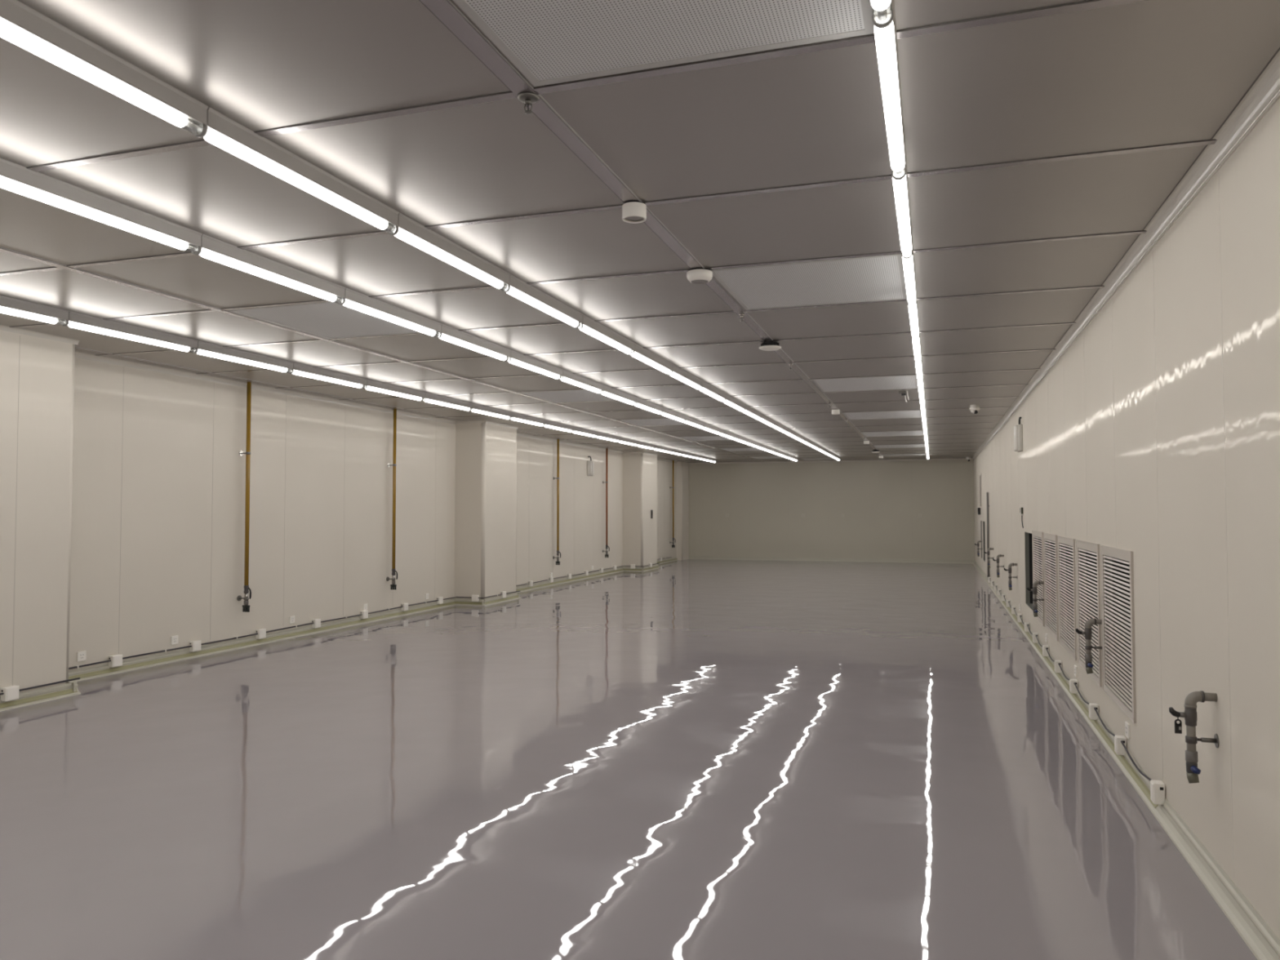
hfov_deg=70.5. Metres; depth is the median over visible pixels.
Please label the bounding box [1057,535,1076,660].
air vent
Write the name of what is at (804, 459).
panel
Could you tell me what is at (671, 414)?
tube light
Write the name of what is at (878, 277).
panel
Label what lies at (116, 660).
cable box
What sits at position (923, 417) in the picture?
tube light
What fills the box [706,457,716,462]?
tube light
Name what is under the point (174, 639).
wall socket
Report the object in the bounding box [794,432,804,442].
tube light
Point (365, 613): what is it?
cable box
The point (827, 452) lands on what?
tube light
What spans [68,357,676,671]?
wall
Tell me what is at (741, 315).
sprinkler
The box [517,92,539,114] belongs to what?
sprinkler
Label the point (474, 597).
cable box
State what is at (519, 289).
tube light
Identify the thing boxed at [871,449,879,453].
detector
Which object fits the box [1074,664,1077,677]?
wall socket
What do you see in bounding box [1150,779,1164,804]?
cable box
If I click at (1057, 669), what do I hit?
cable box
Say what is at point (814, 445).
tube light
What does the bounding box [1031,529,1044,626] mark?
air vent
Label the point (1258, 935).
baseboard
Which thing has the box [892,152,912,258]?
tube light
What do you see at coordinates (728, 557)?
baseboard
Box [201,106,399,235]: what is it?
tube light
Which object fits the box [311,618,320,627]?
cable box
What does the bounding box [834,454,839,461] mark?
tube light
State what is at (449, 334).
tube light
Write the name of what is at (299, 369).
tube light
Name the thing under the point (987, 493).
pole
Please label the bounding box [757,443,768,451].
tube light
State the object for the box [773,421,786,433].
tube light
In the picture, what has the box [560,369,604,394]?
tube light
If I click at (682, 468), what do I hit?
column
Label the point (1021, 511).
controller
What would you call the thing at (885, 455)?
panel
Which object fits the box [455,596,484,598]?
cable
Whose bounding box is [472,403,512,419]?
tube light
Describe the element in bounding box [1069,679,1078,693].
cable box
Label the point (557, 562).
pipe
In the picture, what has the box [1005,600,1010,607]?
cable box
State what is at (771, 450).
tube light
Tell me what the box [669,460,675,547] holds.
pipe
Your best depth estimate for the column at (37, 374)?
7.26 m
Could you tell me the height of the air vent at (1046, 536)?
0.984 m
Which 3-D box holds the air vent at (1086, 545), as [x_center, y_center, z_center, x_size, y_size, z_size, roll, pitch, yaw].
[3.330,0.949,6.721,0.017,0.984,0.996,-1,-2,18]
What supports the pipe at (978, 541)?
attached to the wall at (1154, 436)
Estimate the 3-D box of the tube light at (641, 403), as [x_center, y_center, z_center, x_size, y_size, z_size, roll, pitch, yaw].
[0.118,-0.982,12.099,0.056,0.111,1.194,-1,-2,18]
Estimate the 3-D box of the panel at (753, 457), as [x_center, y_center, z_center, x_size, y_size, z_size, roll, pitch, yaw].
[3.671,-0.624,25.093,1.120,0.005,1.135,-1,-2,18]
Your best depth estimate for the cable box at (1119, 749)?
5.44 m
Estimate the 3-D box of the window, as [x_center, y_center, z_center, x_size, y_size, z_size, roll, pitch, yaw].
[8.168,0.263,21.691,0.012,0.820,0.600,-1,-2,18]
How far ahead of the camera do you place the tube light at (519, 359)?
8.61 m
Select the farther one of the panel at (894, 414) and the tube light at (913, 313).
the panel at (894, 414)
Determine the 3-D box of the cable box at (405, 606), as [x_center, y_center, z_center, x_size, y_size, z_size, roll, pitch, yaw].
[-3.431,1.852,13.200,0.055,0.104,0.112,-1,-2,18]
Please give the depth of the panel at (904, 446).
20.55 m
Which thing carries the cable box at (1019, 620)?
attached to the wall at (1154, 436)
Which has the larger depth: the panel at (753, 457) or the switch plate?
the panel at (753, 457)
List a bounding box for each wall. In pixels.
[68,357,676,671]
[688,459,974,559]
[973,97,1279,938]
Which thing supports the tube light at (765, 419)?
attached to the ceiling
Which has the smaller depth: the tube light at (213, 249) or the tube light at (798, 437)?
the tube light at (213, 249)
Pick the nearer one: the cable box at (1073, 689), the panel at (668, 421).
the cable box at (1073, 689)
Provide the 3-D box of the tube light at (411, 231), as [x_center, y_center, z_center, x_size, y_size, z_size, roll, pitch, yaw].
[-0.994,-1.210,4.915,0.056,0.111,1.194,-1,-2,18]
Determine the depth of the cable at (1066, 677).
6.30 m
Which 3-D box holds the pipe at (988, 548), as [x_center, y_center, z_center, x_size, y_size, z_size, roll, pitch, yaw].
[6.687,1.487,17.338,0.174,0.382,0.074,-1,-2,18]
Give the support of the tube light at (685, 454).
attached to the ceiling
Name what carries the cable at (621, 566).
attached to the wall at (157, 529)
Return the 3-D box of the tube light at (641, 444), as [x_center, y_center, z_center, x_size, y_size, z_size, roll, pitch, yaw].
[0.130,-0.743,19.628,0.056,0.111,1.194,-1,-2,18]
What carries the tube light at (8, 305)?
attached to the ceiling
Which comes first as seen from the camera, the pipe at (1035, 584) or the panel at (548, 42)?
the panel at (548, 42)
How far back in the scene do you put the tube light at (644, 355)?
8.26 m
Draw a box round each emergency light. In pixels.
[586,456,593,475]
[1013,417,1022,452]
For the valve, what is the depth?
3.70 m
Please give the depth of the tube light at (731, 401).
11.69 m
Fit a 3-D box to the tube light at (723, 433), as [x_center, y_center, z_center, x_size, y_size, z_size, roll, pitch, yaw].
[1.597,-0.838,16.663,0.056,0.111,1.194,-1,-2,18]
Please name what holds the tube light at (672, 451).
attached to the ceiling
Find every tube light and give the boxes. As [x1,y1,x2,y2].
[0,0,208,137]
[0,157,202,255]
[0,295,69,326]
[67,311,198,353]
[195,340,293,373]
[197,234,345,305]
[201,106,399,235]
[291,362,367,389]
[342,288,441,337]
[364,379,425,401]
[393,212,510,292]
[423,392,473,411]
[438,324,511,362]
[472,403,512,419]
[505,274,583,329]
[507,350,563,380]
[510,412,545,426]
[544,420,573,432]
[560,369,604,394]
[572,426,598,438]
[578,315,635,355]
[596,431,619,442]
[600,385,636,405]
[617,436,638,446]
[630,343,672,375]
[633,397,663,414]
[636,441,655,449]
[653,444,670,453]
[660,407,685,422]
[668,448,683,455]
[669,364,702,390]
[682,451,695,458]
[684,415,704,429]
[694,454,706,460]
[698,381,726,402]
[703,422,720,435]
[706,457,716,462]
[720,428,734,439]
[723,394,745,412]
[733,434,746,444]
[742,404,761,420]
[745,438,758,448]
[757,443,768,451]
[758,413,774,427]
[767,446,776,453]
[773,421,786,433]
[775,449,784,457]
[783,453,791,459]
[785,426,795,438]
[791,455,797,461]
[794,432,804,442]
[803,437,812,446]
[811,441,819,449]
[817,445,825,453]
[824,448,831,456]
[830,452,835,458]
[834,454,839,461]
[870,0,893,28]
[874,0,906,180]
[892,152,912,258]
[902,238,916,306]
[908,290,919,339]
[911,326,920,363]
[915,353,922,381]
[917,371,924,395]
[919,386,924,406]
[920,398,925,415]
[921,408,925,422]
[922,417,926,429]
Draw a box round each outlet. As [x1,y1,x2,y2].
[1032,608,1037,617]
[1085,661,1093,674]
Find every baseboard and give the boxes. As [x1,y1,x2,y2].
[0,556,677,711]
[688,555,974,564]
[973,560,1279,959]
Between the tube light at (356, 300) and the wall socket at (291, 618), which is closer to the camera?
the tube light at (356, 300)
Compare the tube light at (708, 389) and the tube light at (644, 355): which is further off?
the tube light at (708, 389)
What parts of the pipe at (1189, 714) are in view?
valve handle, blue knob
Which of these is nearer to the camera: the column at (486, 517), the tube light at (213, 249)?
the tube light at (213, 249)
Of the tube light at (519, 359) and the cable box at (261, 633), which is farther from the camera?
the cable box at (261, 633)
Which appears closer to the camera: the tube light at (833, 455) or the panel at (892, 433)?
the panel at (892, 433)
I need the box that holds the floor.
[0,559,1257,959]
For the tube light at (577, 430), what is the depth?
16.17 m
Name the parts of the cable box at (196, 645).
plate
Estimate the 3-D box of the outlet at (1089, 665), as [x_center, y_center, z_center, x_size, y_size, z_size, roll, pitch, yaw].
[3.067,1.281,6.177,0.046,0.089,0.047,-1,-2,18]
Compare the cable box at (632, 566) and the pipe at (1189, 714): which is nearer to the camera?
the pipe at (1189, 714)
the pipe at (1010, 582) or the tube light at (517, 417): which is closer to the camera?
the pipe at (1010, 582)
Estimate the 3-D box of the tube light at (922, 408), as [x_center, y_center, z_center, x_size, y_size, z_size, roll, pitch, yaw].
[3.808,-0.982,12.175,0.056,0.111,1.194,-1,-2,18]
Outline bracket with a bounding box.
[898,391,909,402]
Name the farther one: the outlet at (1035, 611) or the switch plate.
the switch plate
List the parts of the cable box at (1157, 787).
plate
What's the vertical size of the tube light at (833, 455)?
0.111 m
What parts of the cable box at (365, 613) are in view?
plate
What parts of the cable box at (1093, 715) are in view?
plate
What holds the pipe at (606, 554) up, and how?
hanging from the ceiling
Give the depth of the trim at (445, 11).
4.12 m
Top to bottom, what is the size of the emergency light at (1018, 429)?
0.446 m
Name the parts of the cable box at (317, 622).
plate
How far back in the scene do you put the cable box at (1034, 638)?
9.98 m
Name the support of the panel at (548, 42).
attached to the ceiling
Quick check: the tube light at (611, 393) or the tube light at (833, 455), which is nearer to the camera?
the tube light at (611, 393)
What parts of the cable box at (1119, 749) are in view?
plate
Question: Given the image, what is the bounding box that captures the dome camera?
[969,404,979,413]
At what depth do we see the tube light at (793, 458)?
24.61 m
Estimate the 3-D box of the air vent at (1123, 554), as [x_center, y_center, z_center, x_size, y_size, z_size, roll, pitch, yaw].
[2.988,0.916,5.665,0.017,0.984,0.996,-1,-2,18]
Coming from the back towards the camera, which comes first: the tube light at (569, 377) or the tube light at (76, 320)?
the tube light at (569, 377)
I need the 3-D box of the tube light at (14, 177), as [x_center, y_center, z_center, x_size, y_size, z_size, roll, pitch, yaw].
[-2.471,-1.234,4.112,0.056,0.111,1.194,-1,-2,18]
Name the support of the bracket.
hanging from the ceiling
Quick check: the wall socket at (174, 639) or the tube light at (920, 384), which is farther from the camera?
the tube light at (920, 384)
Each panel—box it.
[226,301,421,338]
[453,0,874,86]
[520,389,618,403]
[617,417,687,426]
[678,435,732,440]
[711,253,906,310]
[719,447,763,451]
[751,456,786,458]
[800,457,841,460]
[811,374,918,392]
[842,409,921,419]
[861,431,924,436]
[873,444,925,448]
[882,453,926,457]
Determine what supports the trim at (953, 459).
attached to the wall at (881, 503)
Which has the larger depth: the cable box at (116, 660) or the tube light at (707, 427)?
the tube light at (707, 427)
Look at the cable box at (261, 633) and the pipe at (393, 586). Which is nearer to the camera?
the cable box at (261, 633)
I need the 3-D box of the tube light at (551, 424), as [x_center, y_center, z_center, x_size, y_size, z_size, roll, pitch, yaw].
[-1.349,-0.887,15.064,0.056,0.111,1.194,-1,-2,18]
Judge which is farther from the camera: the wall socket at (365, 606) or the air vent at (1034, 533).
the wall socket at (365, 606)
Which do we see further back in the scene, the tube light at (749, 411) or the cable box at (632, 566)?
the cable box at (632, 566)
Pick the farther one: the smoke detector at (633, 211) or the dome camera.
the dome camera
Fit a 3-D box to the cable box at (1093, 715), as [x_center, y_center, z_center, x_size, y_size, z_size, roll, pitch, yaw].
[3.198,1.632,6.378,0.055,0.104,0.072,-1,-2,18]
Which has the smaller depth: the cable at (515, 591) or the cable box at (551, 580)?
the cable at (515, 591)
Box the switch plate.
[650,510,653,518]
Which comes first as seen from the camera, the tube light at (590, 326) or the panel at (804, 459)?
the tube light at (590, 326)
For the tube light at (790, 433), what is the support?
attached to the ceiling
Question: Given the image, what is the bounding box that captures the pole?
[986,492,990,577]
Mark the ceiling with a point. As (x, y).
(1150, 73)
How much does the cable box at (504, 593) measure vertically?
0.104 m
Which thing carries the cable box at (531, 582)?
attached to the wall at (157, 529)
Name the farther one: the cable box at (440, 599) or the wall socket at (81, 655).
the cable box at (440, 599)
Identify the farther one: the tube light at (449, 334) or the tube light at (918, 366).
the tube light at (918, 366)
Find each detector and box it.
[622,200,646,223]
[686,268,712,284]
[759,341,781,351]
[831,408,839,414]
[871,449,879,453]
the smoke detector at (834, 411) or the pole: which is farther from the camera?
the pole
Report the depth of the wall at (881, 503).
26.63 m
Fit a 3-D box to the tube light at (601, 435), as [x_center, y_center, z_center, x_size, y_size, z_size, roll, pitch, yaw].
[-0.610,-0.815,17.346,0.056,0.111,1.194,-1,-2,18]
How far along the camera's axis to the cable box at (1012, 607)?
12.70 m
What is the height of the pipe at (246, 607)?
2.564 m
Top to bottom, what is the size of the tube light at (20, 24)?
0.111 m
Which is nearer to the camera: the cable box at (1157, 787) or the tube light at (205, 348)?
the cable box at (1157, 787)
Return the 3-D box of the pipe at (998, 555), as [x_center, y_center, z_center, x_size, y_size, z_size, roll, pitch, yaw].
[5.870,1.407,14.818,0.174,0.382,0.074,-1,-2,18]
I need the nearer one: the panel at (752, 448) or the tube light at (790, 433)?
the tube light at (790, 433)
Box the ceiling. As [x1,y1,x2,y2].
[0,0,1279,462]
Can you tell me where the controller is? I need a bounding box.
[1019,506,1023,515]
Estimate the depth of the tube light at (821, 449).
20.85 m
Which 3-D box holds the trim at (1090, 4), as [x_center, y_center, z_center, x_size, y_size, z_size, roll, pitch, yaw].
[0.637,-1.032,12.210,8.473,0.004,30.045,-1,-2,18]
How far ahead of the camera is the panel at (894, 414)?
13.73 m
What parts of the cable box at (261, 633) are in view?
plate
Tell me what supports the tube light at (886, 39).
attached to the ceiling
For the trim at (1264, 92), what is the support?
attached to the wall at (1154, 436)
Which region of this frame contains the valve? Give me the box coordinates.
[1186,762,1199,783]
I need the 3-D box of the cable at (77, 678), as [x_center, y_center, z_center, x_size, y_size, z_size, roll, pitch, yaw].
[-4.914,1.648,6.978,0.039,0.024,1.300,-1,-2,18]
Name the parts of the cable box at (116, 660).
plate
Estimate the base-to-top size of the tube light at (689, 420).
0.111 m
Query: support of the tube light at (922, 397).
attached to the ceiling
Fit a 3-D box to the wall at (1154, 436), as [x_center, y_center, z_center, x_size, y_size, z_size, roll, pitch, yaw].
[4.814,0.394,10.480,0.511,2.969,31.720,-1,-2,18]
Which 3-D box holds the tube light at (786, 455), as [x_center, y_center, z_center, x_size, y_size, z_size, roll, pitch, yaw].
[3.816,-0.622,23.509,0.056,0.111,1.194,-1,-2,18]
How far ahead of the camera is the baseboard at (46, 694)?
10.06 m
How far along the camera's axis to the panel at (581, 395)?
11.42 m
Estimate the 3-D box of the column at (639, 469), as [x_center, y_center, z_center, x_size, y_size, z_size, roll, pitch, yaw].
[0.012,0.798,23.129,0.520,2.969,1.280,-1,-2,18]
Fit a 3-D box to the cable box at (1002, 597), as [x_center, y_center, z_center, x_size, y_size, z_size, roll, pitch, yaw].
[5.847,1.890,14.551,0.055,0.104,0.072,-1,-2,18]
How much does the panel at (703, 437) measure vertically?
0.005 m
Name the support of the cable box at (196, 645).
attached to the wall at (157, 529)
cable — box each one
[0,677,79,695]
[68,596,455,669]
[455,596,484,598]
[484,591,519,598]
[515,565,623,586]
[986,575,1151,780]
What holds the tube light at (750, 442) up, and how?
attached to the ceiling
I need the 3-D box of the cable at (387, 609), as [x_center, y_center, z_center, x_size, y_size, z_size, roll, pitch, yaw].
[-4.103,1.780,11.165,0.039,0.024,7.230,-1,-2,18]
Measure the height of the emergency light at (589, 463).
0.446 m
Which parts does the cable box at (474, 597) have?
plate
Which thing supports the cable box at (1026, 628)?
attached to the wall at (1154, 436)
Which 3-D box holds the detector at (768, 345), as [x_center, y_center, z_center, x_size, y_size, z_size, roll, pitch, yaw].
[1.110,-1.140,7.721,0.190,0.062,0.190,-1,-2,18]
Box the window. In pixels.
[979,473,982,507]
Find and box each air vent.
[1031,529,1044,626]
[1043,532,1058,640]
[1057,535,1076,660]
[1075,539,1102,687]
[1100,544,1136,723]
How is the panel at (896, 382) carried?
attached to the ceiling
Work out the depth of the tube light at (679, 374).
9.42 m
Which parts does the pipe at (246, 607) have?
valve handle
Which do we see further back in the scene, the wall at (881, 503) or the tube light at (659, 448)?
the wall at (881, 503)
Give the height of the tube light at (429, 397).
0.111 m
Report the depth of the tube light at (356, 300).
6.30 m
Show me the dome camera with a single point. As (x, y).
(974, 409)
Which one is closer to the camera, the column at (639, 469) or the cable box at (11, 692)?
the cable box at (11, 692)
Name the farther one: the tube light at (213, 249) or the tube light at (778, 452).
the tube light at (778, 452)
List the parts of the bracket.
plate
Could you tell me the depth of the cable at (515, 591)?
14.95 m
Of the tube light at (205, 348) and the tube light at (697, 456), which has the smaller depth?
the tube light at (205, 348)
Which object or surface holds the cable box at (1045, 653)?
attached to the wall at (1154, 436)
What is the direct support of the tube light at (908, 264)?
attached to the ceiling
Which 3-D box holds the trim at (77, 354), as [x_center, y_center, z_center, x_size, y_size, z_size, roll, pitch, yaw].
[-3.376,-0.993,12.668,0.555,0.050,30.750,-1,-2,18]
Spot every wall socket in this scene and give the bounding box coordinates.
[76,650,86,661]
[170,635,177,644]
[289,615,294,623]
[363,603,367,610]
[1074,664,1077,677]
[1124,721,1129,738]
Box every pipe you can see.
[236,382,251,612]
[386,408,397,589]
[552,439,560,564]
[602,448,609,557]
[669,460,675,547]
[974,540,982,556]
[984,547,993,567]
[992,554,1004,577]
[1004,562,1017,590]
[1026,580,1044,617]
[1075,617,1102,674]
[1168,690,1219,783]
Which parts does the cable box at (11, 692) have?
plate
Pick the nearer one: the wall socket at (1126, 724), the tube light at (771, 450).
the wall socket at (1126, 724)
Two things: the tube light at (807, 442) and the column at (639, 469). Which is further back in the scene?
the column at (639, 469)
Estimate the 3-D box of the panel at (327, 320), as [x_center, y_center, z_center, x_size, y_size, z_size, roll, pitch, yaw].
[-2.246,-1.201,6.837,1.120,0.005,1.135,-1,-2,18]
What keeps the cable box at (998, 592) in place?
attached to the wall at (1154, 436)
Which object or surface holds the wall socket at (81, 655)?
attached to the wall at (157, 529)
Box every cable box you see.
[0,685,19,702]
[108,653,122,666]
[189,640,201,651]
[255,628,266,639]
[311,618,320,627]
[360,609,368,618]
[400,603,408,610]
[436,596,443,604]
[471,595,479,601]
[500,591,506,598]
[528,580,533,586]
[548,577,553,582]
[630,564,635,568]
[997,589,1001,595]
[1001,594,1005,600]
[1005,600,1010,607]
[1011,606,1015,613]
[1017,613,1022,622]
[1024,622,1029,631]
[1032,632,1038,643]
[1042,644,1048,656]
[1054,660,1062,672]
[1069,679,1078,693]
[1088,702,1098,719]
[1114,734,1126,755]
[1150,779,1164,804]
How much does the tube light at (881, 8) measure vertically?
0.111 m
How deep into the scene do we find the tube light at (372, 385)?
10.44 m
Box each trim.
[0,0,886,462]
[0,0,1217,462]
[0,324,677,462]
[688,457,973,464]
[972,47,1279,461]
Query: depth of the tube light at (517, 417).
13.88 m
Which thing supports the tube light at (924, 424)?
attached to the ceiling
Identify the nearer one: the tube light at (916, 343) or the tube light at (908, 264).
the tube light at (908, 264)
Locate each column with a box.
[0,329,75,697]
[454,422,516,599]
[622,453,657,567]
[675,462,688,559]
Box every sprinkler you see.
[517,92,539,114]
[739,313,744,321]
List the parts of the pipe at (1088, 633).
valve handle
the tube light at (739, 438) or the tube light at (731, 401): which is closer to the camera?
the tube light at (731, 401)
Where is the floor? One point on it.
(687, 759)
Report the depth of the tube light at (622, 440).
18.46 m
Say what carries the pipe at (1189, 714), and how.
attached to the wall at (1154, 436)
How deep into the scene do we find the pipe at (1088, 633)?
6.17 m
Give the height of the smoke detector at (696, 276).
0.064 m

